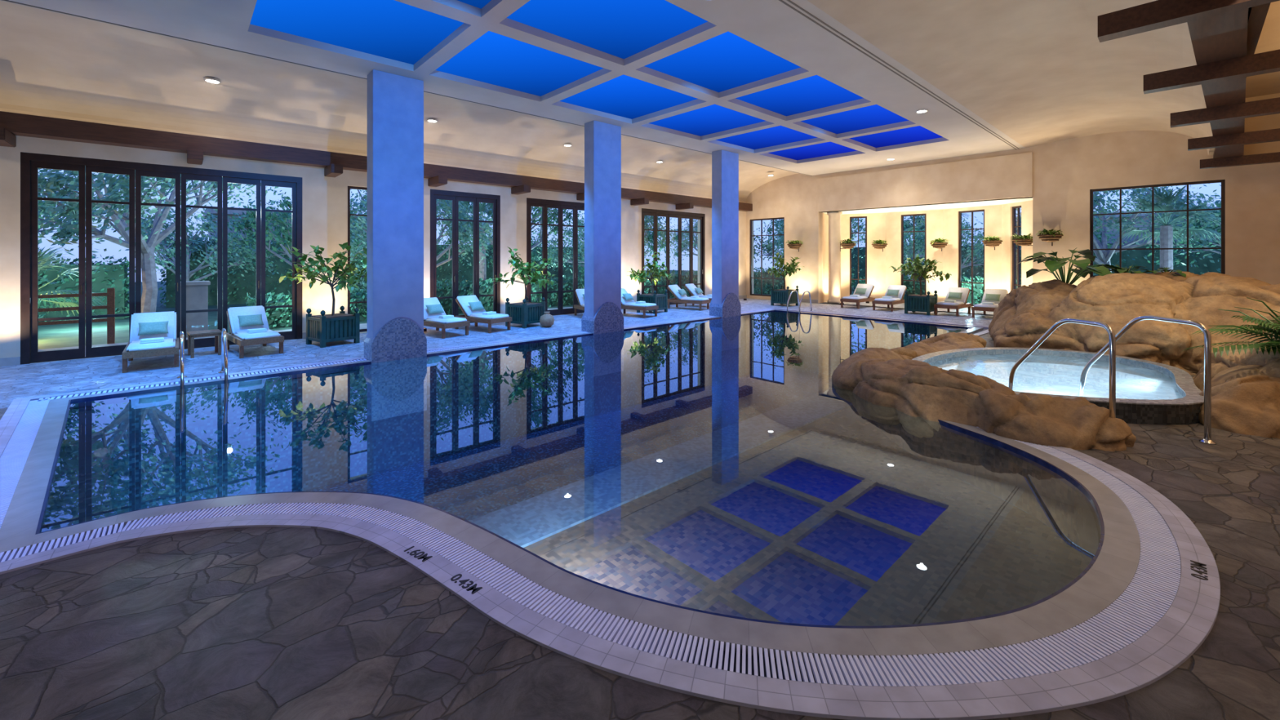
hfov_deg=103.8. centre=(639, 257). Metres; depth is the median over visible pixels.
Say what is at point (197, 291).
pillar
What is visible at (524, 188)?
bracket
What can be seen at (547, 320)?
clay jar
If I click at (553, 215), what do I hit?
tree
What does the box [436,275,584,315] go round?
hedge
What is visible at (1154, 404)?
hot tub
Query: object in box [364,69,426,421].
column
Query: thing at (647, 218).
tree
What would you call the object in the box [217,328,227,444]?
ladder rail
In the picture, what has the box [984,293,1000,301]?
pillow
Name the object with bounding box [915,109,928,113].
recessed light
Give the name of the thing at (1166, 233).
palm tree
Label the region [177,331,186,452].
ladder rail
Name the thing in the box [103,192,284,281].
tree
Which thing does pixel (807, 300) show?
baseboard
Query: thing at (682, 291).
pillow
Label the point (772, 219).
window
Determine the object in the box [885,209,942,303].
wall
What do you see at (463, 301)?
backrest cushion
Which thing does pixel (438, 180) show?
bracket
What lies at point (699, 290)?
pillow
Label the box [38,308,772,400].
pool coping
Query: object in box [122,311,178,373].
sun lounger
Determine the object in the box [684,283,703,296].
backrest cushion
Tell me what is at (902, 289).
backrest cushion
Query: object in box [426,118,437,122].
recessed light
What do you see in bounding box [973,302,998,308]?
seat cushion
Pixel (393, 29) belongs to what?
skylight panel
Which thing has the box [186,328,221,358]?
side table
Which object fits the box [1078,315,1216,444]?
handrail
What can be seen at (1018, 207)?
window
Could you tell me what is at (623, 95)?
skylight panel
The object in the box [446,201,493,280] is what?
tree
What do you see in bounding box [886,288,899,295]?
pillow
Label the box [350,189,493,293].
tree
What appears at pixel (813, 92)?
skylight panel
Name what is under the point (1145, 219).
tree
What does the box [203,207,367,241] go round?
building
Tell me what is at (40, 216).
tree
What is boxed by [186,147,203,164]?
bracket
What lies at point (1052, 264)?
tropical plant
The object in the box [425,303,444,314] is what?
pillow
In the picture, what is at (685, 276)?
hedge
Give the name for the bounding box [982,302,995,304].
folded towel
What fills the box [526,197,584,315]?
door
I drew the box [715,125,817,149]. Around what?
skylight panel
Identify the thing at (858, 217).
window
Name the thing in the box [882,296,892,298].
folded towel
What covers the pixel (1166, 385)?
water
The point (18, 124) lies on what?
beam
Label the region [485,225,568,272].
tree
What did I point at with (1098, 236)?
tree
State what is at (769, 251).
tree
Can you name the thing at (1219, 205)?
tree
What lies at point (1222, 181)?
window
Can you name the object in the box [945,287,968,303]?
backrest cushion
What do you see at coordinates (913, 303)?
potted tree
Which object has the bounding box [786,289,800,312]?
ladder rail
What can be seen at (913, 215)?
window
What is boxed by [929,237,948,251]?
hanging basket
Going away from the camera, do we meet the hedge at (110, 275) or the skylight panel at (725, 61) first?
the skylight panel at (725, 61)
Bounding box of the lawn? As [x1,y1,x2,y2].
[38,270,856,349]
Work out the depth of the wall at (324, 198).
10.09 m
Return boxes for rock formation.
[988,271,1279,389]
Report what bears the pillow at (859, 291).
on the sun lounger at (865, 297)
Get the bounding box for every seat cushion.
[126,337,175,351]
[233,328,280,340]
[425,316,466,324]
[469,312,509,319]
[624,302,656,306]
[680,297,708,301]
[698,295,711,298]
[842,296,867,299]
[874,297,900,302]
[936,301,964,306]
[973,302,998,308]
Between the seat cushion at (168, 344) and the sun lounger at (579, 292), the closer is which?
the seat cushion at (168, 344)
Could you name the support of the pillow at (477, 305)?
on the sun lounger at (474, 316)
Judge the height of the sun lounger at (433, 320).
0.730 m
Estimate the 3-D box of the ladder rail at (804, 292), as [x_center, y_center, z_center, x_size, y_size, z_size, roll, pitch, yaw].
[4.889,1.690,14.788,0.749,1.419,0.100,0,0,-42]
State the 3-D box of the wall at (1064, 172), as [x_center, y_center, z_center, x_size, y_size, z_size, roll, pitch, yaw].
[9.641,-1.000,14.124,0.300,5.400,15.800,0,0,-42]
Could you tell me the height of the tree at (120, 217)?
5.377 m
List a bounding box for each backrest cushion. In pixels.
[129,311,176,342]
[227,305,269,333]
[423,297,446,320]
[456,294,485,316]
[575,288,584,305]
[621,288,634,305]
[668,284,687,299]
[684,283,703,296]
[853,284,873,297]
[884,284,906,299]
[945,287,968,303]
[981,288,1007,303]
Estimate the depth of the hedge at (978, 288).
17.62 m
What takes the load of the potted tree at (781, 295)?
on the floor
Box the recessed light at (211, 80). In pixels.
[204,77,221,84]
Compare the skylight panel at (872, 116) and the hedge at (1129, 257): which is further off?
the hedge at (1129, 257)
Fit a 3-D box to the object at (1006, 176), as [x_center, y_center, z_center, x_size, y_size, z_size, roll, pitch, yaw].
[8.258,-2.180,15.366,0.060,1.160,6.000,0,0,-42]
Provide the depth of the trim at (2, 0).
7.24 m
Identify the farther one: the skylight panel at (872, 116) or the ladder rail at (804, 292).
the ladder rail at (804, 292)
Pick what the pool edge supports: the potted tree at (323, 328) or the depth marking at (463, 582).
the depth marking at (463, 582)
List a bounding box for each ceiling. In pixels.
[0,0,798,201]
[0,0,1024,175]
[807,0,1279,155]
[820,196,1032,213]
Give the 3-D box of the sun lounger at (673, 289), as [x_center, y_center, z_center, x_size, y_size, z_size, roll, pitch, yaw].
[1.505,1.235,15.693,1.264,0.730,0.579,0,0,33]
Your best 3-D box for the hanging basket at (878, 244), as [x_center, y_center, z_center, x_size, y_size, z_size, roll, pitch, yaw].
[8.450,-0.432,17.710,0.670,0.444,0.609,0,0,-42]
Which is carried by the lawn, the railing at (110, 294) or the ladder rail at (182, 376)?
the railing at (110, 294)
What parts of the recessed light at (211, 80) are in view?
bulb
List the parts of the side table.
leg, leg, leg, leg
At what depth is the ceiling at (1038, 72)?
7.49 m
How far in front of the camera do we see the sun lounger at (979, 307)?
13.61 m
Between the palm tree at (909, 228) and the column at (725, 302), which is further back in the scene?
the palm tree at (909, 228)
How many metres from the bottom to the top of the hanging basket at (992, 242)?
0.446 m
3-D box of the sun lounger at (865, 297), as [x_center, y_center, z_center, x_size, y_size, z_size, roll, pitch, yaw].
[7.044,1.235,16.221,1.264,0.730,0.579,0,0,-42]
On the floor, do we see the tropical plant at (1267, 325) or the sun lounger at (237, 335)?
the sun lounger at (237, 335)
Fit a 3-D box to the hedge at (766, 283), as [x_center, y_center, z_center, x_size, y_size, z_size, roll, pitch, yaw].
[7.016,1.079,22.839,0.923,1.345,5.498,0,0,-42]
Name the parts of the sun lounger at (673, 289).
backrest, frame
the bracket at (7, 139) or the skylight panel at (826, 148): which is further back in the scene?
the skylight panel at (826, 148)
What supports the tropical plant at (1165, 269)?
on the rock formation
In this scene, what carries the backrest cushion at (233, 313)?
on the sun lounger at (237, 335)
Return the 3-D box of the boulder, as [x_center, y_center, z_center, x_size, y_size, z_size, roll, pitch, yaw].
[6.211,1.515,5.090,1.908,0.770,0.925,0,0,-42]
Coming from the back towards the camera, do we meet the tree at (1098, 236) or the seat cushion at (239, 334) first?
the tree at (1098, 236)
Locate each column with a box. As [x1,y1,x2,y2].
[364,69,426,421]
[581,120,623,376]
[709,150,741,351]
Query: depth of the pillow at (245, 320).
8.64 m
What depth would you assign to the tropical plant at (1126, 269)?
8.86 m
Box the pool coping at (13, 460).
[0,398,50,528]
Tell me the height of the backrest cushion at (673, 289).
0.438 m
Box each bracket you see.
[0,127,16,146]
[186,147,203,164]
[324,163,342,177]
[427,175,447,186]
[511,184,530,194]
[576,192,584,200]
[630,197,648,205]
[675,203,693,209]
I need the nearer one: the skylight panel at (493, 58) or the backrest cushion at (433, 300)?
the skylight panel at (493, 58)
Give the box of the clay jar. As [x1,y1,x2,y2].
[539,311,554,327]
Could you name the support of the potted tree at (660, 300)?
on the floor
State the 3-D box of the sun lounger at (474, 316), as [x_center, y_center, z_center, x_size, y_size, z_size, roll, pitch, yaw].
[-3.506,1.235,11.170,1.264,0.730,0.579,0,0,33]
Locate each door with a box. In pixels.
[20,151,302,364]
[430,189,500,327]
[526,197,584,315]
[641,208,705,304]
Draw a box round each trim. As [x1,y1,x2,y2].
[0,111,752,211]
[1,0,809,175]
[778,0,1019,149]
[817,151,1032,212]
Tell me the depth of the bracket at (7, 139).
7.16 m
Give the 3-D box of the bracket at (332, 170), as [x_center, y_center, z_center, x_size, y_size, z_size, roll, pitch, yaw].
[-6.093,-1.728,9.980,0.200,0.175,0.650,0,0,-42]
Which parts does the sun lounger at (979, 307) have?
frame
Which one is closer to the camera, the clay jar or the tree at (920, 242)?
the clay jar
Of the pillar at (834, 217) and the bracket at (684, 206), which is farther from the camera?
the pillar at (834, 217)
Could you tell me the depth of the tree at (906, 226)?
23.16 m
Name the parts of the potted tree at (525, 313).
post, post, post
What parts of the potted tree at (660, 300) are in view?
post, post, post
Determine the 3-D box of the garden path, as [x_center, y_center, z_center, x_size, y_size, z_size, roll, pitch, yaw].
[-12.993,1.790,5.964,48.900,0.220,2.050,0,0,-42]
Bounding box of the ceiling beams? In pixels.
[1097,0,1279,168]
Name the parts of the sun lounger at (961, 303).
frame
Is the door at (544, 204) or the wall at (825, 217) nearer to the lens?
the door at (544, 204)
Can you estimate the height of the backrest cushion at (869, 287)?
0.438 m
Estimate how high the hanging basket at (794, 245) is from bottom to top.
0.423 m
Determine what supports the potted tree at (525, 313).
on the floor
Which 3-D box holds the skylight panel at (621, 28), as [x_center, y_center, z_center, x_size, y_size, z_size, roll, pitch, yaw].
[-0.393,-3.015,6.246,2.036,0.030,1.776,0,0,-42]
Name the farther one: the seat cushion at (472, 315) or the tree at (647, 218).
the tree at (647, 218)
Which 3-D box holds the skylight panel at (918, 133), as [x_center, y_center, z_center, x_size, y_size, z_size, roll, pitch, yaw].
[6.302,-3.015,12.380,2.036,0.030,1.776,0,0,-42]
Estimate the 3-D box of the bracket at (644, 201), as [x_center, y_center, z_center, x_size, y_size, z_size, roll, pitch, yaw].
[-0.011,-1.728,15.554,0.200,0.175,0.650,0,0,-42]
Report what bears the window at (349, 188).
in the wall at (324, 198)
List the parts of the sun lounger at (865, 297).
frame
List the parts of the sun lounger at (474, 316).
backrest, frame, leg, leg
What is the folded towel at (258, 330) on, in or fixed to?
on the sun lounger at (237, 335)
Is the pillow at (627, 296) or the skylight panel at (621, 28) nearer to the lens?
the skylight panel at (621, 28)
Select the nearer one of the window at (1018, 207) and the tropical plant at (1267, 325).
the tropical plant at (1267, 325)
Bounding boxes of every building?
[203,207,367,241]
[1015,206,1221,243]
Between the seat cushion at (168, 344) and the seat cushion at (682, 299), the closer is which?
the seat cushion at (168, 344)
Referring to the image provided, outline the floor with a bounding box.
[0,297,1279,719]
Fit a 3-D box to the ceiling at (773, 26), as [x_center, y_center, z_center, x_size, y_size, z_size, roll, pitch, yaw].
[-0.166,-3.125,7.952,22.500,0.450,6.150,0,0,-42]
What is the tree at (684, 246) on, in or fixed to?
on the lawn
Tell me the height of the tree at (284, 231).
4.081 m
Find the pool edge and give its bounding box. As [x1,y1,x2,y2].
[0,307,1220,719]
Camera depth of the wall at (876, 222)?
18.14 m
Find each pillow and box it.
[137,320,168,335]
[237,314,263,326]
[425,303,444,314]
[468,301,484,310]
[622,293,634,300]
[678,288,687,295]
[694,287,702,293]
[854,288,866,293]
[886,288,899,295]
[947,292,962,298]
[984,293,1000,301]
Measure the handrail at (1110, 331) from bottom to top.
1.042 m
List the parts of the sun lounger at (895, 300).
frame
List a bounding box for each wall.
[0,107,746,364]
[746,93,1279,315]
[822,213,828,302]
[840,213,885,302]
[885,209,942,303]
[942,204,1001,307]
[1001,200,1032,293]
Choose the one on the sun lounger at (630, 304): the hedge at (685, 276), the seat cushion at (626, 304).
the seat cushion at (626, 304)
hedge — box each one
[38,253,135,321]
[158,232,367,307]
[244,288,367,328]
[436,238,584,287]
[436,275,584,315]
[581,269,697,297]
[753,266,856,294]
[851,238,1221,287]
[858,275,1021,304]
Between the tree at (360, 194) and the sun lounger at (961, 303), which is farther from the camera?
the tree at (360, 194)
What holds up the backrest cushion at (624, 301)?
on the sun lounger at (630, 304)
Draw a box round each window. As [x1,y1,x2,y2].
[347,186,367,332]
[750,217,784,296]
[849,216,866,294]
[901,213,926,299]
[958,209,984,306]
[1012,205,1021,289]
[1089,179,1225,277]
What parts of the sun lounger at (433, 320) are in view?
leg, frame, leg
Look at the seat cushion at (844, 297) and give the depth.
15.89 m
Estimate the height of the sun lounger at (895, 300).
0.730 m
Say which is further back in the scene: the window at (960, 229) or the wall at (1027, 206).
the window at (960, 229)
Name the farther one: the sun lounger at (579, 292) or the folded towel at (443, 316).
the sun lounger at (579, 292)
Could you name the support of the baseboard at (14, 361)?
attached to the wall at (324, 198)
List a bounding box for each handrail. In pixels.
[1008,318,1115,417]
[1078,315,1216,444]
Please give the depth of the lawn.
12.03 m
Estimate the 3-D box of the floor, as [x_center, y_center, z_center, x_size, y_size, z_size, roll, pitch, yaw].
[2.047,1.600,7.165,24.700,0.001,15.800,0,0,-43]
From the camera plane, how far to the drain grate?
2.19 m
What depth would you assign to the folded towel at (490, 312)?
10.99 m
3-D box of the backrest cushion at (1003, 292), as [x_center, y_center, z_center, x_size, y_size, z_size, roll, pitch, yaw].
[9.744,1.089,13.812,0.451,0.438,0.512,0,0,-43]
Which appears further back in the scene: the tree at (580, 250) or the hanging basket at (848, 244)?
the tree at (580, 250)
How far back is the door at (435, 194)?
12.08 m
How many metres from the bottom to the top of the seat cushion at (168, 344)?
0.084 m
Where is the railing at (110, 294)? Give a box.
[38,288,115,343]
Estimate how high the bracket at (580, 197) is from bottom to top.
0.175 m
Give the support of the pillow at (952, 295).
on the sun lounger at (961, 303)
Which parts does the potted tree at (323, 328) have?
post, post, post, post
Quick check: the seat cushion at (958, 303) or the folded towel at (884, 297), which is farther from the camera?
the folded towel at (884, 297)
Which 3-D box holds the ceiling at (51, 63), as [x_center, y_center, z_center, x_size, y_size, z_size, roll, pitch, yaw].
[-3.172,-2.630,11.233,22.500,0.860,2.750,0,0,-42]
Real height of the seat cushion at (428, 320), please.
0.084 m
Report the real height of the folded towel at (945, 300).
0.048 m
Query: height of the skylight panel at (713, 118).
0.030 m
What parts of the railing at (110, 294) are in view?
rail, rail, rail, post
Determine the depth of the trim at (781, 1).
7.35 m
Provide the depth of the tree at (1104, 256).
15.80 m
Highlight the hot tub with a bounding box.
[911,347,1204,425]
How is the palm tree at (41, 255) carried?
on the lawn
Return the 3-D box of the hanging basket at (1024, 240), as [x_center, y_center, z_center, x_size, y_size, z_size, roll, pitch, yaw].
[10.540,-0.455,13.800,0.620,0.449,0.591,0,0,-42]
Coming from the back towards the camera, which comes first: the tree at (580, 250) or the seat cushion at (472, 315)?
the tree at (580, 250)
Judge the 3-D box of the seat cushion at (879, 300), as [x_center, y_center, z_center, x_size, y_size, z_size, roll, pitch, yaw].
[7.552,1.290,15.329,0.760,0.084,0.496,0,0,-43]
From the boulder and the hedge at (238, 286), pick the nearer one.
the boulder
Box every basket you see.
[786,240,803,251]
[839,238,856,251]
[871,239,888,251]
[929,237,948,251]
[981,235,1002,249]
[1011,233,1032,245]
[1035,228,1063,245]
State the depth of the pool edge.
4.06 m
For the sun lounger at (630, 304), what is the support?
on the floor
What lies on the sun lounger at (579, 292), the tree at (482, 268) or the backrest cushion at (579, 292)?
the backrest cushion at (579, 292)
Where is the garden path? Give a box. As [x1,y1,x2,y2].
[38,306,573,355]
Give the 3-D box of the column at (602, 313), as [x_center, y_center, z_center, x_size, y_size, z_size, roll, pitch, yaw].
[-0.812,-0.200,10.981,0.820,5.400,0.450,0,0,-42]
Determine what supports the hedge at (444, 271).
on the lawn
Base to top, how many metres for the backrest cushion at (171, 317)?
0.438 m
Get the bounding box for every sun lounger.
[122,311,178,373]
[226,305,284,358]
[423,297,470,338]
[453,294,511,333]
[573,288,584,315]
[621,288,658,318]
[666,284,710,311]
[684,283,711,306]
[840,284,875,309]
[871,284,906,311]
[933,287,971,316]
[971,288,1008,317]
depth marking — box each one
[404,546,432,561]
[450,573,482,594]
[1190,560,1208,580]
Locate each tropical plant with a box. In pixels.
[1015,248,1127,284]
[1108,263,1151,273]
[1142,266,1186,277]
[1182,297,1279,357]
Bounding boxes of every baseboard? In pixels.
[0,294,746,366]
[799,298,818,303]
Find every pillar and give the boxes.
[180,280,210,337]
[826,211,842,303]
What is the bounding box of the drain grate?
[0,426,1180,686]
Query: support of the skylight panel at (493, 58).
attached to the ceiling at (773, 26)
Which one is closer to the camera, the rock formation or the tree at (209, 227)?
the rock formation
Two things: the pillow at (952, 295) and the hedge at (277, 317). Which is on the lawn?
the hedge at (277, 317)
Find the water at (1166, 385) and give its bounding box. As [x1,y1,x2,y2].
[970,355,1176,395]
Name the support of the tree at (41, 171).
on the lawn
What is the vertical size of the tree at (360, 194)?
5.735 m
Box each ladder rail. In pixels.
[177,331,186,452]
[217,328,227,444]
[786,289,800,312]
[799,290,813,313]
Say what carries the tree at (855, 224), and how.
on the lawn
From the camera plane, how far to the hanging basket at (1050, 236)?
12.56 m
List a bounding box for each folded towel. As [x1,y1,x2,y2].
[139,337,164,343]
[246,328,267,333]
[438,315,453,319]
[482,311,496,315]
[635,301,645,303]
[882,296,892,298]
[944,299,956,302]
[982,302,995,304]
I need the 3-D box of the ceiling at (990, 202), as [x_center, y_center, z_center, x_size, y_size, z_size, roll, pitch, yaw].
[9.024,-1.600,16.203,2.200,0.001,6.200,0,0,-43]
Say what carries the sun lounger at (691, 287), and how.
on the floor
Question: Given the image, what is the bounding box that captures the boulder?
[1198,364,1279,439]
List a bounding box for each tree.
[38,165,286,312]
[38,169,115,250]
[38,196,61,238]
[38,246,106,315]
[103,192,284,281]
[222,189,367,274]
[279,242,367,347]
[350,189,449,260]
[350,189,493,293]
[436,199,584,261]
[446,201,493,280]
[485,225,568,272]
[489,246,559,328]
[533,212,652,275]
[564,213,686,282]
[627,251,673,314]
[663,217,759,266]
[753,218,783,265]
[764,217,865,270]
[768,252,804,306]
[853,215,968,279]
[891,253,951,315]
[903,213,971,235]
[903,213,983,276]
[1015,184,1221,273]
[1015,208,1131,263]
[1107,184,1221,271]
[1144,185,1221,266]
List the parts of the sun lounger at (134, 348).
leg, frame, backrest, leg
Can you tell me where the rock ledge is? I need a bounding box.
[831,332,1136,451]
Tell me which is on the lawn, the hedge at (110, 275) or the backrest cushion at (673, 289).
the hedge at (110, 275)
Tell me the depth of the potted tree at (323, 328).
9.18 m
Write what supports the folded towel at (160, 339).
on the sun lounger at (134, 348)
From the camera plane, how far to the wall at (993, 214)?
15.63 m
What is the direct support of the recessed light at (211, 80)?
in the ceiling at (51, 63)
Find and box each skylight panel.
[249,0,463,64]
[435,31,604,96]
[457,0,491,8]
[506,0,707,58]
[560,74,697,119]
[644,31,800,92]
[649,104,764,136]
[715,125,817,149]
[735,75,862,115]
[768,142,857,159]
[800,104,909,133]
[848,125,942,147]
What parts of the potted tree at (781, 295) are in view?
post, post, post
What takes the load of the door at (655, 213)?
in the wall at (324, 198)
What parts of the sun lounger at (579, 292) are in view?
frame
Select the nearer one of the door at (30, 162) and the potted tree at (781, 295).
the door at (30, 162)
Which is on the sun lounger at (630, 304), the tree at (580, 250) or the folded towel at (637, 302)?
the folded towel at (637, 302)
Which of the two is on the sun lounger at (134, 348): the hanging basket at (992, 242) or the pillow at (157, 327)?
the pillow at (157, 327)
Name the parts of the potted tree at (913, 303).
post, post, post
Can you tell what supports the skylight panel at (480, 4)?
attached to the ceiling at (773, 26)
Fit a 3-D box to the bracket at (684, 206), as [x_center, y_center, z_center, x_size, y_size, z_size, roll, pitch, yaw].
[1.500,-1.728,16.939,0.200,0.175,0.650,0,0,-42]
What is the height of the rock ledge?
0.762 m
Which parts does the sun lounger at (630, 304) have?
frame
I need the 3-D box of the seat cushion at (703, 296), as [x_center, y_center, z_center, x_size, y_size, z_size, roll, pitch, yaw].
[2.291,1.290,16.249,0.760,0.084,0.496,0,0,33]
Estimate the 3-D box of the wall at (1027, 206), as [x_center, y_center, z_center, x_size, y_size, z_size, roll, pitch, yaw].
[11.004,0.000,14.457,0.150,3.400,1.416,0,0,0]
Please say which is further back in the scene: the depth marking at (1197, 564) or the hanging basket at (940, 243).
the hanging basket at (940, 243)
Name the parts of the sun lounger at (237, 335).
leg, backrest, leg, frame, leg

